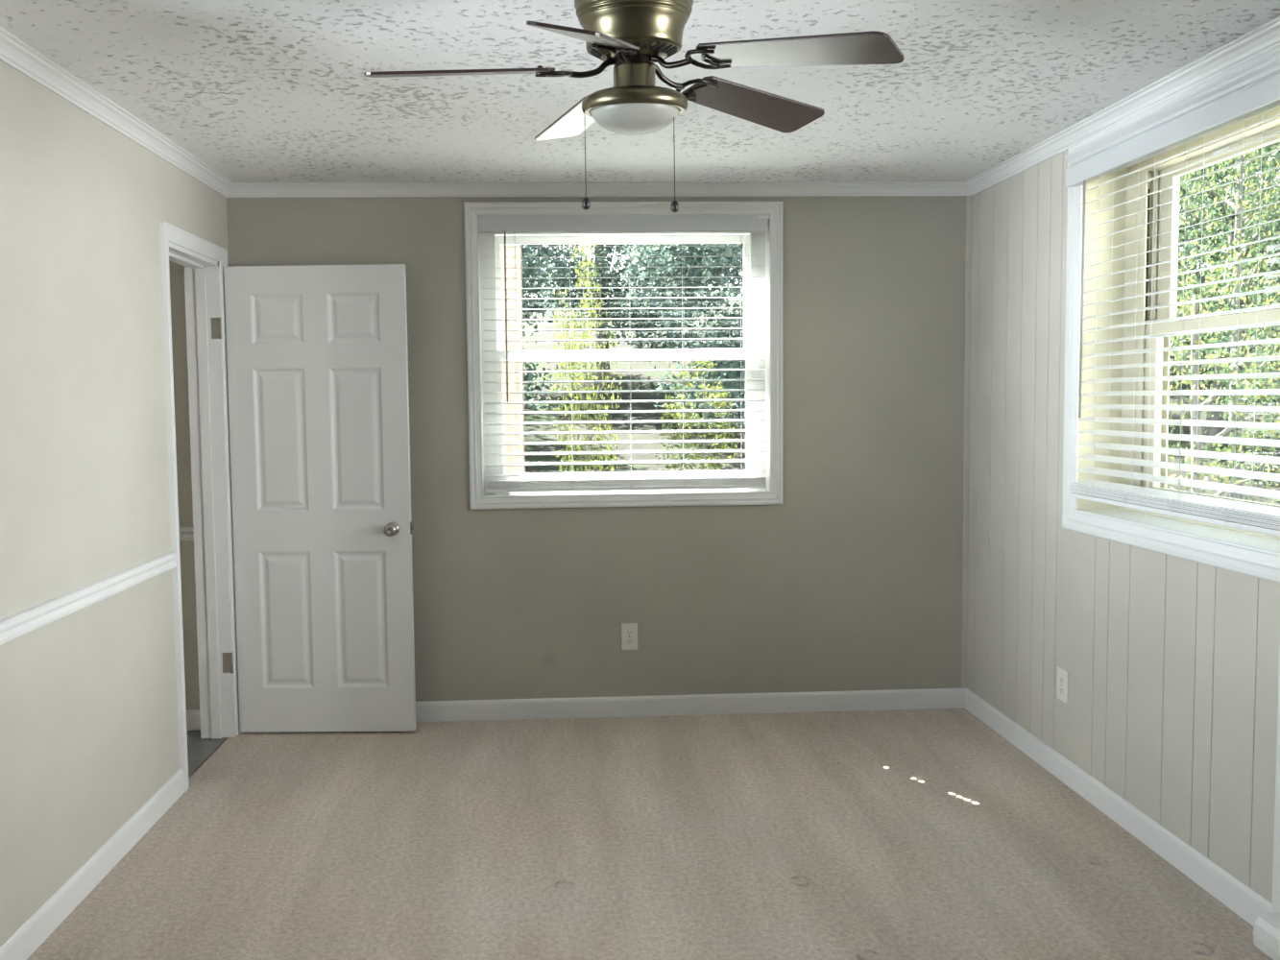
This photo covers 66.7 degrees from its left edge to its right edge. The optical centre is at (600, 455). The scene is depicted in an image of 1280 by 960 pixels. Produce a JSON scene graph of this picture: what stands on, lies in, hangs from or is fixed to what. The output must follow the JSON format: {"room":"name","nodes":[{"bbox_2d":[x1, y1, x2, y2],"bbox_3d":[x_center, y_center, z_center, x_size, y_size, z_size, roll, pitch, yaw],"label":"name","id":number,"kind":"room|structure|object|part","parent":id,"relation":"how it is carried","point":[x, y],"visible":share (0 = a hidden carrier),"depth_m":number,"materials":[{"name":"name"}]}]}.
{"room":"empty bedroom","nodes":[
{"label":"empty bedroom","id":0,"kind":"room"},
{"bbox_2d":[0,60,228,945],"bbox_3d":[-1.580,0.225,1.447,0.140,2.500,6.204,-1,3,-3],"label":"wall","id":1,"kind":"structure","parent":0,"point":[89,718],"depth_m":2.94,"materials":[{"name":"paint"}]},
{"bbox_2d":[0,551,178,645],"bbox_3d":[-1.562,0.432,2.942,0.024,0.063,1.420,-1,3,-3],"label":"chair rail","id":2,"kind":"object","parent":1,"relation":"attached to","point":[16,625],"visible":1,"depth_m":2.91,"materials":[{"name":"white paint"}]},
{"bbox_2d":[0,769,184,959],"bbox_3d":[-1.558,1.279,2.993,0.013,0.092,1.420,-1,3,-3],"label":"baseboard","id":3,"kind":"structure","parent":1,"relation":"attached to","point":[35,930],"depth_m":2.95,"materials":[{"name":"white paint"}]},
{"bbox_2d":[0,26,234,197],"bbox_3d":[-1.494,-0.993,1.299,0.053,0.053,6.044,-1,3,-3],"label":"crown molding","id":4,"kind":"structure","parent":1,"relation":"attached to","point":[15,53],"depth_m":3.06,"materials":[{"name":"white paint"}]},
{"bbox_2d":[159,221,241,792],"bbox_3d":[-1.684,0.193,3.977,0.160,2.147,0.682,-1,3,-3],"label":"door frame","id":5,"kind":"structure","parent":1,"relation":"attached to","point":[204,277],"depth_m":4.22,"materials":[{"name":"white paint"}]},
{"bbox_2d":[210,264,415,732],"bbox_3d":[-1.247,0.204,4.263,0.846,2.056,0.164,-1,3,-3],"label":"door","id":6,"kind":"structure","parent":1,"relation":"in","point":[317,356],"depth_m":4.27,"materials":[{"name":"white paint"}]},
{"bbox_3d":[-0.911,0.322,4.285,0.065,0.061,0.164,-1,3,-3],"label":"knob","id":7,"kind":"part","parent":6,"relation":"part of","materials":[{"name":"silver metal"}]},
{"bbox_2d":[169,195,966,709],"bbox_3d":[-0.804,0.036,4.485,5.089,2.500,0.194,-1,3,-3],"label":"wall","id":8,"kind":"structure","parent":0,"point":[853,581],"depth_m":4.49,"materials":[{"name":"paint"}]},
{"bbox_2d":[179,527,193,541],"bbox_3d":[-2.558,0.362,4.315,1.560,0.063,0.024,-1,3,-3],"label":"chair rail","id":9,"kind":"object","parent":8,"relation":"attached to","point":[186,534],"depth_m":4.34,"materials":[{"name":"white paint"}]},
{"bbox_2d":[186,709,200,730],"bbox_3d":[-2.549,1.209,4.371,1.560,0.092,0.013,-1,3,-3],"label":"baseboard","id":10,"kind":"structure","parent":8,"relation":"attached to","point":[193,716],"depth_m":4.40,"materials":[{"name":"white paint"}]},
{"bbox_2d":[227,181,970,197],"bbox_3d":[0.026,-1.192,4.361,3.369,0.053,0.053,-1,3,-3],"label":"crown molding","id":11,"kind":"structure","parent":8,"relation":"attached to","point":[954,188],"depth_m":4.36,"materials":[{"name":"white paint"}]},
{"bbox_2d":[464,201,782,509],"bbox_3d":[0.114,-0.459,4.525,1.438,1.381,0.219,-1,3,-3],"label":"window","id":12,"kind":"structure","parent":8,"relation":"in","point":[769,245],"depth_m":4.48,"materials":[{"name":"white paint"}]},
{"bbox_3d":[0.108,-0.743,4.578,1.237,0.574,0.024,-1,3,-3],"label":"sash","id":13,"kind":"part","parent":12,"relation":"part of","materials":[{"name":"white plastic"}]},
{"bbox_2d":[478,215,769,492],"bbox_3d":[0.117,-0.464,4.458,1.318,1.250,0.071,-1,3,-3],"label":"window blind","id":14,"kind":"object","parent":12,"relation":"attached to","point":[542,223],"visible":1,"depth_m":4.46,"materials":[{"name":"white plastic"}]},
{"bbox_3d":[-0.380,-0.439,4.443,0.013,1.213,0.057,-1,3,-3],"label":"ladder cord","id":15,"kind":"part","parent":14,"relation":"part of","materials":[{"name":"white fabric"}]},
{"bbox_3d":[-0.133,-0.442,4.454,0.013,1.213,0.057,-1,3,-3],"label":"ladder cord","id":16,"kind":"part","parent":14,"relation":"part of","materials":[{"name":"white fabric"}]},
{"bbox_3d":[0.107,-1.051,4.423,1.312,0.073,0.061,-1,3,-3],"label":"head rail","id":17,"kind":"part","parent":14,"relation":"part of","materials":[{"name":"white plastic"}]},
{"bbox_3d":[0.122,0.151,4.503,1.293,0.016,0.050,-1,3,-3],"label":"rail","id":18,"kind":"part","parent":14,"relation":"part of","materials":[{"name":"white plastic"}]},
{"bbox_3d":[0.140,-0.446,4.466,0.013,1.213,0.057,-1,3,-3],"label":"ladder cord","id":19,"kind":"part","parent":14,"relation":"part of","materials":[{"name":"white fabric"}]},
{"bbox_3d":[0.385,-0.450,4.477,0.013,1.213,0.057,-1,3,-3],"label":"ladder cord","id":20,"kind":"part","parent":14,"relation":"part of","materials":[{"name":"white fabric"}]},
{"bbox_3d":[0.656,-0.453,4.489,0.013,1.213,0.057,-1,3,-3],"label":"ladder cord","id":21,"kind":"part","parent":14,"relation":"part of","materials":[{"name":"white fabric"}]},
{"bbox_3d":[0.116,-0.182,4.565,1.237,0.616,0.024,-1,3,-3],"label":"sash","id":22,"kind":"part","parent":12,"relation":"part of","materials":[{"name":"white plastic"}]},
{"bbox_3d":[0.121,0.181,4.571,1.350,0.012,0.203,-1,3,-3],"label":"sill","id":23,"kind":"part","parent":12,"relation":"part of","materials":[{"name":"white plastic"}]},
{"bbox_2d":[621,623,637,650],"bbox_3d":[0.136,0.841,4.508,0.076,0.125,0.008,-1,3,-3],"label":"electrical outlet","id":24,"kind":"object","parent":8,"relation":"attached to","point":[629,631],"visible":1,"depth_m":4.50,"materials":[{"name":"white plastic"}]},
{"bbox_2d":[626,629,632,635],"bbox_3d":[0.136,0.821,4.503,0.035,0.027,0.002,-1,3,-3],"label":"receptacle","id":25,"kind":"object","parent":24,"relation":"attached to","point":[628,632],"depth_m":4.50,"materials":[{"name":"white plastic"}]},
{"bbox_2d":[626,638,632,644],"bbox_3d":[0.137,0.863,4.506,0.035,0.027,0.002,-1,3,-3],"label":"receptacle","id":26,"kind":"object","parent":24,"relation":"attached to","point":[628,640],"depth_m":4.50,"materials":[{"name":"white plastic"}]},
{"bbox_2d":[415,688,966,722],"bbox_3d":[0.067,1.170,4.521,3.339,0.092,0.013,-1,3,-3],"label":"baseboard","id":27,"kind":"structure","parent":8,"relation":"attached to","point":[929,698],"depth_m":4.53,"materials":[{"name":"white paint"}]},
{"bbox_2d":[961,195,972,688],"bbox_3d":[1.708,-0.045,4.528,0.026,2.295,0.006,-1,3,-3],"label":"strip","id":28,"kind":"object","parent":8,"relation":"attached to","point":[969,198],"visible":1,"depth_m":4.52,"materials":[{"name":"paint"}]},
{"bbox_2d":[0,0,1279,183],"bbox_3d":[-0.688,-1.080,1.331,5.469,0.100,6.444,-1,3,-3],"label":"ceiling","id":29,"kind":"structure","parent":0,"point":[257,91],"depth_m":2.93,"materials":[{"name":"white paint"}]},
{"bbox_2d":[363,0,904,212],"bbox_3d":[0.034,-0.799,2.010,1.018,0.591,1.066,-1,3,-3],"label":"ceiling fan","id":30,"kind":"object","parent":29,"relation":"hanging from","point":[632,36],"visible":1,"depth_m":1.94,"materials":[{"name":"brown wood"}]},
{"bbox_3d":[-0.283,-0.781,1.982,0.382,0.048,0.122,-1,3,-3],"label":"fan blade","id":31,"kind":"part","parent":30,"relation":"part of","materials":[{"name":"brown wood"}]},
{"bbox_3d":[-0.051,-0.815,2.345,0.124,0.029,0.380,-2,4,-20],"label":"fan blade","id":32,"kind":"part","parent":30,"relation":"part of","materials":[{"name":"brown wood"}]},
{"bbox_3d":[-0.015,-0.718,1.672,0.123,0.129,0.381,0,4,14],"label":"fan blade","id":33,"kind":"part","parent":30,"relation":"part of","materials":[{"name":"brown wood"}]},
{"bbox_3d":[-0.030,-0.625,2.002,0.004,0.191,0.002,-1,3,-3],"label":"pull chain","id":34,"kind":"part","parent":30,"relation":"part of","materials":[{"name":"brown metal"}]},
{"bbox_3d":[-0.029,-0.520,2.009,0.017,0.024,0.017,-1,3,-3],"label":"pull knob","id":35,"kind":"part","parent":30,"relation":"part of","materials":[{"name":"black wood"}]},
{"bbox_3d":[0.070,-0.833,2.005,0.186,0.042,0.186,-1,3,-3],"label":"vent plate","id":36,"kind":"part","parent":30,"relation":"part of","materials":[{"name":"gold metal"}]},
{"bbox_3d":[0.072,-0.703,2.025,0.183,0.065,0.182,-1,3,-3],"label":"lamp shade","id":37,"kind":"part","parent":30,"relation":"part of","materials":[{"name":"white glass"}]},
{"bbox_3d":[0.153,-0.623,2.011,0.004,0.195,0.002,-1,3,-3],"label":"pull chain","id":38,"kind":"part","parent":30,"relation":"part of","materials":[{"name":"brown metal"}]},
{"bbox_3d":[0.155,-0.517,2.017,0.017,0.024,0.017,-1,3,-3],"label":"pull knob","id":39,"kind":"part","parent":30,"relation":"part of","materials":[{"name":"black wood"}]},
{"bbox_3d":[0.352,-0.802,2.229,0.380,0.043,0.124,-3,4,-37],"label":"fan blade","id":40,"kind":"part","parent":30,"relation":"part of","materials":[{"name":"brown wood"}]},
{"bbox_3d":[0.365,-0.753,1.815,0.381,0.079,0.125,2,4,34],"label":"fan blade","id":41,"kind":"part","parent":30,"relation":"part of","materials":[{"name":"brown wood"}]},
{"bbox_2d":[26,707,1272,959],"bbox_3d":[-0.651,1.433,1.509,5.089,0.060,6.100,-1,3,-3],"label":"floor","id":42,"kind":"structure","parent":0,"point":[924,833],"depth_m":3.16,"materials":[{"name":"beige carpet"}]},
{"bbox_2d":[1253,912,1279,959],"bbox_3d":[1.778,1.269,2.521,0.066,0.092,0.157,-1,3,-3],"label":"base block","id":43,"kind":"object","parent":42,"relation":"on","point":[1267,927],"visible":1,"depth_m":2.55,"materials":[{"name":"white paint"}]},
{"bbox_2d":[966,148,1279,902],"bbox_3d":[1.938,0.180,1.525,0.160,2.500,6.044,-1,3,-3],"label":"wall","id":44,"kind":"structure","parent":0,"point":[1171,663],"depth_m":3.60,"materials":[{"name":"paint"}]},
{"bbox_2d":[1057,666,1068,703],"bbox_3d":[1.766,0.878,3.714,0.008,0.125,0.076,-1,3,-3],"label":"electrical outlet","id":45,"kind":"object","parent":44,"relation":"attached to","point":[1062,675],"visible":1,"depth_m":3.71,"materials":[{"name":"white plastic"}]},
{"bbox_2d":[1059,676,1063,683],"bbox_3d":[1.763,0.857,3.713,0.002,0.027,0.035,-1,3,-3],"label":"receptacle","id":46,"kind":"object","parent":45,"relation":"attached to","point":[1061,678],"depth_m":3.71,"materials":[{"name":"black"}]},
{"bbox_2d":[1059,686,1063,695],"bbox_3d":[1.763,0.899,3.715,0.002,0.027,0.035,-1,3,-3],"label":"receptacle","id":47,"kind":"object","parent":45,"relation":"attached to","point":[1061,688],"depth_m":3.71,"materials":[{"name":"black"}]},
{"bbox_2d":[965,688,1271,926],"bbox_3d":[1.788,1.225,3.269,0.013,0.092,2.674,-1,3,-3],"label":"baseboard","id":48,"kind":"structure","parent":44,"relation":"attached to","point":[1244,902],"depth_m":3.25,"materials":[{"name":"white paint"}]},
{"bbox_2d":[966,16,1279,195],"bbox_3d":[1.818,-1.040,1.448,0.053,0.053,6.044,-1,3,-3],"label":"crown molding","id":49,"kind":"structure","parent":44,"relation":"attached to","point":[1267,36],"depth_m":3.12,"materials":[{"name":"white paint"}]},
{"bbox_2d":[1062,45,1279,582],"bbox_3d":[1.913,-0.391,2.918,0.289,1.413,1.448,-1,3,-3],"label":"window","id":50,"kind":"structure","parent":44,"relation":"in","point":[1254,554],"depth_m":3.46,"materials":[{"name":"white paint"}]},
{"bbox_2d":[1064,53,1279,536],"bbox_3d":[1.768,-0.430,2.864,0.081,1.241,1.422,-1,3,-3],"label":"window blind","id":51,"kind":"object","parent":50,"relation":"attached to","point":[1255,90],"visible":1,"depth_m":2.93,"materials":[{"name":"white plastic"}]},
{"bbox_3d":[1.745,-0.418,3.394,0.080,1.153,0.013,-1,3,-3],"label":"ladder cord","id":52,"kind":"part","parent":51,"relation":"part of","materials":[{"name":"white fabric"}]},
{"bbox_3d":[1.756,-0.404,3.165,0.080,1.153,0.013,-1,3,-3],"label":"ladder cord","id":53,"kind":"part","parent":51,"relation":"part of","materials":[{"name":"white fabric"}]},
{"bbox_3d":[1.752,-1.028,2.830,0.062,0.045,1.405,-1,3,-3],"label":"valance crown","id":54,"kind":"part","parent":51,"relation":"part of","materials":[{"name":"white wood"}]},
{"bbox_3d":[1.757,-0.969,2.832,0.054,0.068,1.422,-1,3,-3],"label":"head rail","id":55,"kind":"part","parent":51,"relation":"part of","materials":[{"name":"white plastic"}]},
{"bbox_3d":[1.765,0.179,2.939,0.050,0.016,1.230,-1,3,-3],"label":"rail","id":56,"kind":"part","parent":51,"relation":"part of","materials":[{"name":"white plastic"}]},
{"bbox_3d":[1.766,-0.390,2.926,0.080,1.153,0.013,-1,3,-3],"label":"ladder cord","id":57,"kind":"part","parent":51,"relation":"part of","materials":[{"name":"white fabric"}]},
{"bbox_3d":[1.778,-0.376,2.686,0.080,1.153,0.013,-1,3,-3],"label":"ladder cord","id":58,"kind":"part","parent":51,"relation":"part of","materials":[{"name":"white fabric"}]},
{"bbox_3d":[1.929,0.242,2.958,0.273,0.012,1.319,-1,3,-3],"label":"sill","id":59,"kind":"part","parent":50,"relation":"part of","materials":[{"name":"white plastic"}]},
{"bbox_3d":[2.003,-0.404,2.923,0.110,1.280,1.295,-1,3,-3],"label":"frame","id":60,"kind":"part","parent":50,"relation":"part of","materials":[{"name":"beige plastic"}]},
{"bbox_3d":[1.975,-0.123,2.938,0.024,0.618,1.103,-1,3,-3],"label":"sash","id":61,"kind":"part","parent":50,"relation":"part of","materials":[{"name":"beige plastic"}]},
{"bbox_3d":[2.014,-0.684,2.907,0.024,0.576,1.103,-1,3,-3],"label":"sash","id":62,"kind":"part","parent":50,"relation":"part of","materials":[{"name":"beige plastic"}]},
{"bbox_2d":[1271,649,1279,915],"bbox_3d":[1.813,0.830,2.546,0.018,0.965,0.096,-1,3,-3],"label":"trim board","id":63,"kind":"object","parent":44,"relation":"attached to","point":[1275,904],"visible":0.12,"depth_m":2.59,"materials":[{"name":"white paint"}]},
{"label":"outside","id":64,"kind":"structure","parent":0,"visible":0},
{"bbox_2d":[522,298,1279,505],"bbox_3d":[3.487,-1.393,11.108,56.000,5.750,50.000,-1,3,-3],"label":"bushes","id":65,"kind":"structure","parent":64,"point":[541,335],"depth_m":15.45,"materials":[{"name":"green plant"}]},
{"bbox_2d":[500,244,525,473],"bbox_3d":[-0.816,-0.327,8.146,0.428,4.170,0.440,-1,3,-3],"label":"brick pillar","id":66,"kind":"structure","parent":65,"relation":"on","point":[511,272],"depth_m":7.95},
{"bbox_2d":[521,244,573,410],"bbox_3d":[-2.448,-2.803,13.008,4.148,6.210,4.620,1,4,25],"label":"tree","id":67,"kind":"object","parent":65,"relation":"on","point":[527,253],"visible":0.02,"depth_m":13.61,"materials":[{"name":"green plant"}]},
{"bbox_2d":[545,244,624,472],"bbox_3d":[-0.149,-0.425,9.213,0.714,3.392,0.645,-2,4,-25],"label":"tree","id":68,"kind":"object","parent":65,"relation":"on","point":[570,365],"visible":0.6,"depth_m":9.16,"materials":[{"name":"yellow plant"}]},
{"bbox_2d":[521,243,724,388],"bbox_3d":[0.031,-4.454,18.236,5.082,6.831,4.563,0,3,7],"label":"tree","id":69,"kind":"object","parent":65,"relation":"on","point":[600,251],"visible":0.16,"depth_m":17.67,"materials":[{"name":"green plant"}]},
{"bbox_2d":[607,243,743,340],"bbox_3d":[2.301,-6.437,23.955,5.185,7.763,5.775,0,4,16],"label":"tree","id":70,"kind":"object","parent":65,"relation":"on","point":[646,262],"visible":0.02,"depth_m":23.42,"materials":[{"name":"green plant"}]},
{"bbox_2d":[620,243,745,427],"bbox_3d":[2.550,-2.864,13.073,4.620,6.210,4.148,-3,4,-30],"label":"tree","id":71,"kind":"object","parent":65,"relation":"on","point":[714,255],"visible":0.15,"depth_m":12.58,"materials":[{"name":"green plant"}]},
{"bbox_2d":[655,358,745,471],"bbox_3d":[1.062,-0.123,10.425,0.903,1.995,1.000,-3,4,-33],"label":"tree","id":72,"kind":"object","parent":65,"relation":"on","point":[678,416],"visible":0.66,"depth_m":10.35,"materials":[{"name":"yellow plant"}]},
{"bbox_2d":[1168,232,1279,504],"bbox_3d":[4.517,0.042,7.280,1.664,3.254,1.676,1,4,28],"label":"tree","id":73,"kind":"object","parent":65,"relation":"on","point":[1194,371],"visible":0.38,"depth_m":7.20,"materials":[{"name":"green plant"}]},
{"bbox_2d":[1169,141,1279,499],"bbox_3d":[6.415,-1.466,9.911,1.844,5.016,1.830,1,4,30],"label":"tree","id":74,"kind":"object","parent":65,"relation":"on","point":[1237,206],"visible":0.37,"depth_m":9.72,"materials":[{"name":"green plant"}]},
{"bbox_2d":[1169,142,1279,445],"bbox_3d":[8.642,-2.666,13.411,4.188,5.611,3.682,-4,5,-41],"label":"tree","id":75,"kind":"object","parent":65,"relation":"on","point":[1210,431],"visible":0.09,"depth_m":13.41,"materials":[{"name":"green plant"}]},
{"bbox_2d":[1178,142,1279,399],"bbox_3d":[11.856,-3.872,17.009,4.629,6.202,4.070,-2,4,-17],"label":"tree","id":76,"kind":"object","parent":65,"relation":"on","point":[1215,229],"visible":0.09,"depth_m":16.91,"materials":[{"name":"green plant"}]},
{"bbox_2d":[1179,145,1279,334],"bbox_3d":[14.228,-5.597,21.859,4.770,7.142,5.313,2,4,35],"label":"tree","id":77,"kind":"object","parent":65,"relation":"on","point":[1263,301],"visible":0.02,"depth_m":21.24,"materials":[{"name":"green plant"}]}
]}

